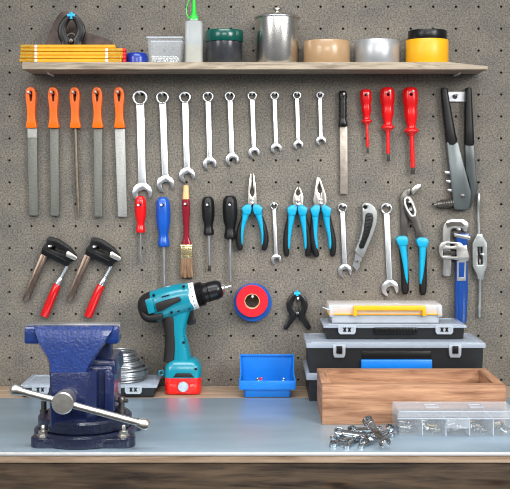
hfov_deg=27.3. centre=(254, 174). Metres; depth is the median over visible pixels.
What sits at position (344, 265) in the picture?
wrench
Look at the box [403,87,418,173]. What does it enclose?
screwdriver
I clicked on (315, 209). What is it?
pliers
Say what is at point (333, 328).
case
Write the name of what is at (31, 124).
file
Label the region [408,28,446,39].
tape roll
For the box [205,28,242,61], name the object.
jar
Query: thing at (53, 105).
file
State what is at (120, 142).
file
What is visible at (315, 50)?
tape roll
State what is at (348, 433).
wrench
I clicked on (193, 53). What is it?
glue bottle
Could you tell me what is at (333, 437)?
wrench
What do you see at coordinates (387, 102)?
screwdriver
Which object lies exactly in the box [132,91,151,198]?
wrench
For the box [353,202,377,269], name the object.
utility knife
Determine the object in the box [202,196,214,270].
screwdriver
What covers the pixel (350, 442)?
wrench
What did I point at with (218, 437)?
workbench
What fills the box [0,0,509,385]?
wall
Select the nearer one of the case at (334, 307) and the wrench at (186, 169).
the case at (334, 307)
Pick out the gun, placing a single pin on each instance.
(463, 188)
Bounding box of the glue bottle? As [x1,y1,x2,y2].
[185,0,202,61]
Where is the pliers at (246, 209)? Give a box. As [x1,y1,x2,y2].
[236,174,268,250]
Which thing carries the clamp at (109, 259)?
hanging from the hook
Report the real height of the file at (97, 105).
0.258 m
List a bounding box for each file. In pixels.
[26,87,37,215]
[48,87,59,215]
[69,87,81,217]
[92,87,103,216]
[114,87,126,216]
[338,91,347,193]
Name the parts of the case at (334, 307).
small hardware, handle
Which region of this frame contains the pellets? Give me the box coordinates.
[151,56,179,61]
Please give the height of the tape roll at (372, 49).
0.046 m
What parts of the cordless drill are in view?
motor, panel, panel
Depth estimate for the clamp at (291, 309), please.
2.09 m
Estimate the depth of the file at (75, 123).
2.09 m
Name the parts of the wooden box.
panel, panel, panel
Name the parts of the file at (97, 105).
handle, blade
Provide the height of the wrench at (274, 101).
0.124 m
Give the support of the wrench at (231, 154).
hanging from the hook
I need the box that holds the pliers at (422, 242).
[395,184,428,294]
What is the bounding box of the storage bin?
[239,354,295,396]
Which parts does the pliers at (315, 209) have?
handle, handle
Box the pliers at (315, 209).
[310,177,335,256]
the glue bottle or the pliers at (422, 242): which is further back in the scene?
the pliers at (422, 242)
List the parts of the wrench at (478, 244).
handle, handle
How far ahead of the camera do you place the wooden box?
1.76 m
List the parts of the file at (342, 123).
handle, blade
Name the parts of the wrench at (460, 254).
recess frame, handle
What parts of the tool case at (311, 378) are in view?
lid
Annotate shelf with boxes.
[22,62,487,73]
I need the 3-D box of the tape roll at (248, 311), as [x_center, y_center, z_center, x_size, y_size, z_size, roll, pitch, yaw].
[-0.006,0.248,2.071,0.063,0.063,0.014,0,0,0]
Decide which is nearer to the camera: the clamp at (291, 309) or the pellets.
the pellets
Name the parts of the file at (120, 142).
handle, blade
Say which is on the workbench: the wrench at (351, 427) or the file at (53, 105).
the wrench at (351, 427)
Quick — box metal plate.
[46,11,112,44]
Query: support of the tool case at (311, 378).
on the workbench
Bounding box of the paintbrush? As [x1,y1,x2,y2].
[180,185,192,277]
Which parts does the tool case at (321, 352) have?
lid, handle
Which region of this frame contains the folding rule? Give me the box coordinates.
[20,45,126,62]
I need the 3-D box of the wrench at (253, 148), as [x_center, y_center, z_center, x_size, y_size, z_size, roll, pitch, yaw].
[-0.003,-0.100,2.096,0.024,0.132,0.008,0,0,0]
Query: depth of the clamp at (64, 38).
2.03 m
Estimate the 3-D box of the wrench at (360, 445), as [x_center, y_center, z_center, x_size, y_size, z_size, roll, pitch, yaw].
[0.190,0.416,1.651,0.014,0.008,0.102,0,0,39]
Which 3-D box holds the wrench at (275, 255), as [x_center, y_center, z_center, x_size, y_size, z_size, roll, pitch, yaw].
[0.041,0.116,2.096,0.022,0.124,0.008,0,0,0]
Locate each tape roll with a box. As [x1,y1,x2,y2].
[234,283,271,321]
[236,285,267,316]
[303,39,349,61]
[355,38,398,61]
[406,38,448,61]
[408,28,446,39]
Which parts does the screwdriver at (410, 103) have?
handle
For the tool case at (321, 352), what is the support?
on the tool case at (311, 378)
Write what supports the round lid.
on the shelf
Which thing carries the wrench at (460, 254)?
hanging from the hook
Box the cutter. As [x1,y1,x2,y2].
[283,187,310,256]
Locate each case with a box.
[21,348,161,396]
[303,333,485,372]
[303,360,316,400]
[320,318,466,338]
[326,300,442,320]
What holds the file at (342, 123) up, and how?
hanging from the hook
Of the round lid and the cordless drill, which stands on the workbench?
the cordless drill
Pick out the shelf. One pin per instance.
(31, 67)
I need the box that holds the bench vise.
[9,322,149,449]
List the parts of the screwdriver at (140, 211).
handle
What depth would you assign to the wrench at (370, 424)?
1.63 m
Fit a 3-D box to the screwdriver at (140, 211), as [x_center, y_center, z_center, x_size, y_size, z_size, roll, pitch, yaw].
[-0.228,0.108,2.090,0.023,0.133,0.019,0,0,0]
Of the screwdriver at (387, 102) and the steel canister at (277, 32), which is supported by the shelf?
the steel canister at (277, 32)
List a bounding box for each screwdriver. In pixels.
[135,196,145,262]
[156,197,170,286]
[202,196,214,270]
[223,196,236,281]
[360,89,371,152]
[380,87,394,160]
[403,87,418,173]
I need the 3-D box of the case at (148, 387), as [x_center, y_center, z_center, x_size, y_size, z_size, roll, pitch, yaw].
[-0.315,0.380,2.038,0.260,0.079,0.113,0,0,0]
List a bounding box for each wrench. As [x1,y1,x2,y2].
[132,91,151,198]
[156,91,173,191]
[179,92,194,182]
[203,92,215,169]
[225,92,238,165]
[248,92,258,157]
[270,92,280,152]
[270,202,280,263]
[293,92,302,149]
[316,92,325,145]
[329,432,367,447]
[330,435,346,439]
[334,427,375,440]
[338,203,351,277]
[343,432,365,448]
[347,425,382,431]
[356,423,394,442]
[358,432,394,448]
[362,415,390,448]
[381,203,398,296]
[437,218,469,323]
[471,193,486,317]
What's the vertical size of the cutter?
0.139 m
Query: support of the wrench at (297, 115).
hanging from the hook
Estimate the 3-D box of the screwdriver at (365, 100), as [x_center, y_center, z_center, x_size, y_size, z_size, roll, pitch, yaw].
[0.221,-0.107,2.090,0.025,0.127,0.019,0,0,0]
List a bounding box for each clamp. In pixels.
[23,236,76,317]
[57,12,85,44]
[67,237,120,317]
[284,291,310,329]
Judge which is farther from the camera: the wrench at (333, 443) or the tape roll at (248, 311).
the tape roll at (248, 311)
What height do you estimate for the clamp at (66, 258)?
0.162 m
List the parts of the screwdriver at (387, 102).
handle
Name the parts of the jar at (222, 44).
screw lid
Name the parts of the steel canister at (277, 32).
knob, canister lid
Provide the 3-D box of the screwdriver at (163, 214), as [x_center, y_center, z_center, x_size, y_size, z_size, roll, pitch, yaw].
[-0.183,0.135,2.087,0.030,0.182,0.025,0,0,0]
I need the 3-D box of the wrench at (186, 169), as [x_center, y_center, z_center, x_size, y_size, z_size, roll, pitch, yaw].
[-0.136,-0.075,2.096,0.032,0.182,0.008,0,0,0]
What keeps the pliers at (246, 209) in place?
hanging from the hook
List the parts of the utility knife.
blade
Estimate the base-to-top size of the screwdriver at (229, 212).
0.172 m
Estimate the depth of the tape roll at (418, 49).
2.02 m
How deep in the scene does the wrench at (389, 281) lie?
2.09 m
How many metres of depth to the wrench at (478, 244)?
2.09 m
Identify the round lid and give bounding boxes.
[126,52,147,61]
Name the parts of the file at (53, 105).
handle, blade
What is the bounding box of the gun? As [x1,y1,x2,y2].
[433,87,477,209]
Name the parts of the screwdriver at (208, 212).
handle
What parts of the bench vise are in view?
handle knob, jaw plate, jaw plate, swivel plate, handle knob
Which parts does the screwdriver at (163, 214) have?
handle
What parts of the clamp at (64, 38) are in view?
arm, arm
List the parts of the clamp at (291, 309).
arm, arm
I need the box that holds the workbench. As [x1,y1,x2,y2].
[0,386,509,488]
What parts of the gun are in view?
lever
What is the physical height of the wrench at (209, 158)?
0.157 m
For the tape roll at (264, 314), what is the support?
hanging from the hook
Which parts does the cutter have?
handle, handle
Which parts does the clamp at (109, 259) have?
handle, fixed arm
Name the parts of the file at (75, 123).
handle, blade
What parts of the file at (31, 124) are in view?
handle, blade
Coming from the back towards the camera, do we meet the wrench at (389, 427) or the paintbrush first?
the paintbrush
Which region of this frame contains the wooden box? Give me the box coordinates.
[317,368,505,424]
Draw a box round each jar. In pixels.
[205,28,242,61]
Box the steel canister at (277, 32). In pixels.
[254,7,300,61]
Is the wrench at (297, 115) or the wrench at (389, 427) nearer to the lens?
the wrench at (389, 427)
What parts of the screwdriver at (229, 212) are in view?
handle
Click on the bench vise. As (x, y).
(87, 410)
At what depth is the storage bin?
2.05 m
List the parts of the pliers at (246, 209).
handle, handle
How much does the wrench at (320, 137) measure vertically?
0.108 m
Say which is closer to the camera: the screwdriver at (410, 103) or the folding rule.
the folding rule
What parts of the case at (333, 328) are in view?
lid, handle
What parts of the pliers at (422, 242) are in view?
handle, arm, arm, handle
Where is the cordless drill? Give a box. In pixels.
[137,280,230,393]
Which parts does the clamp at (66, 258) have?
handle, fixed arm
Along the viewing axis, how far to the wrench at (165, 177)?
2.09 m
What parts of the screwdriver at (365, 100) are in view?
handle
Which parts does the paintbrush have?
handle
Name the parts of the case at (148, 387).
lid, wire coil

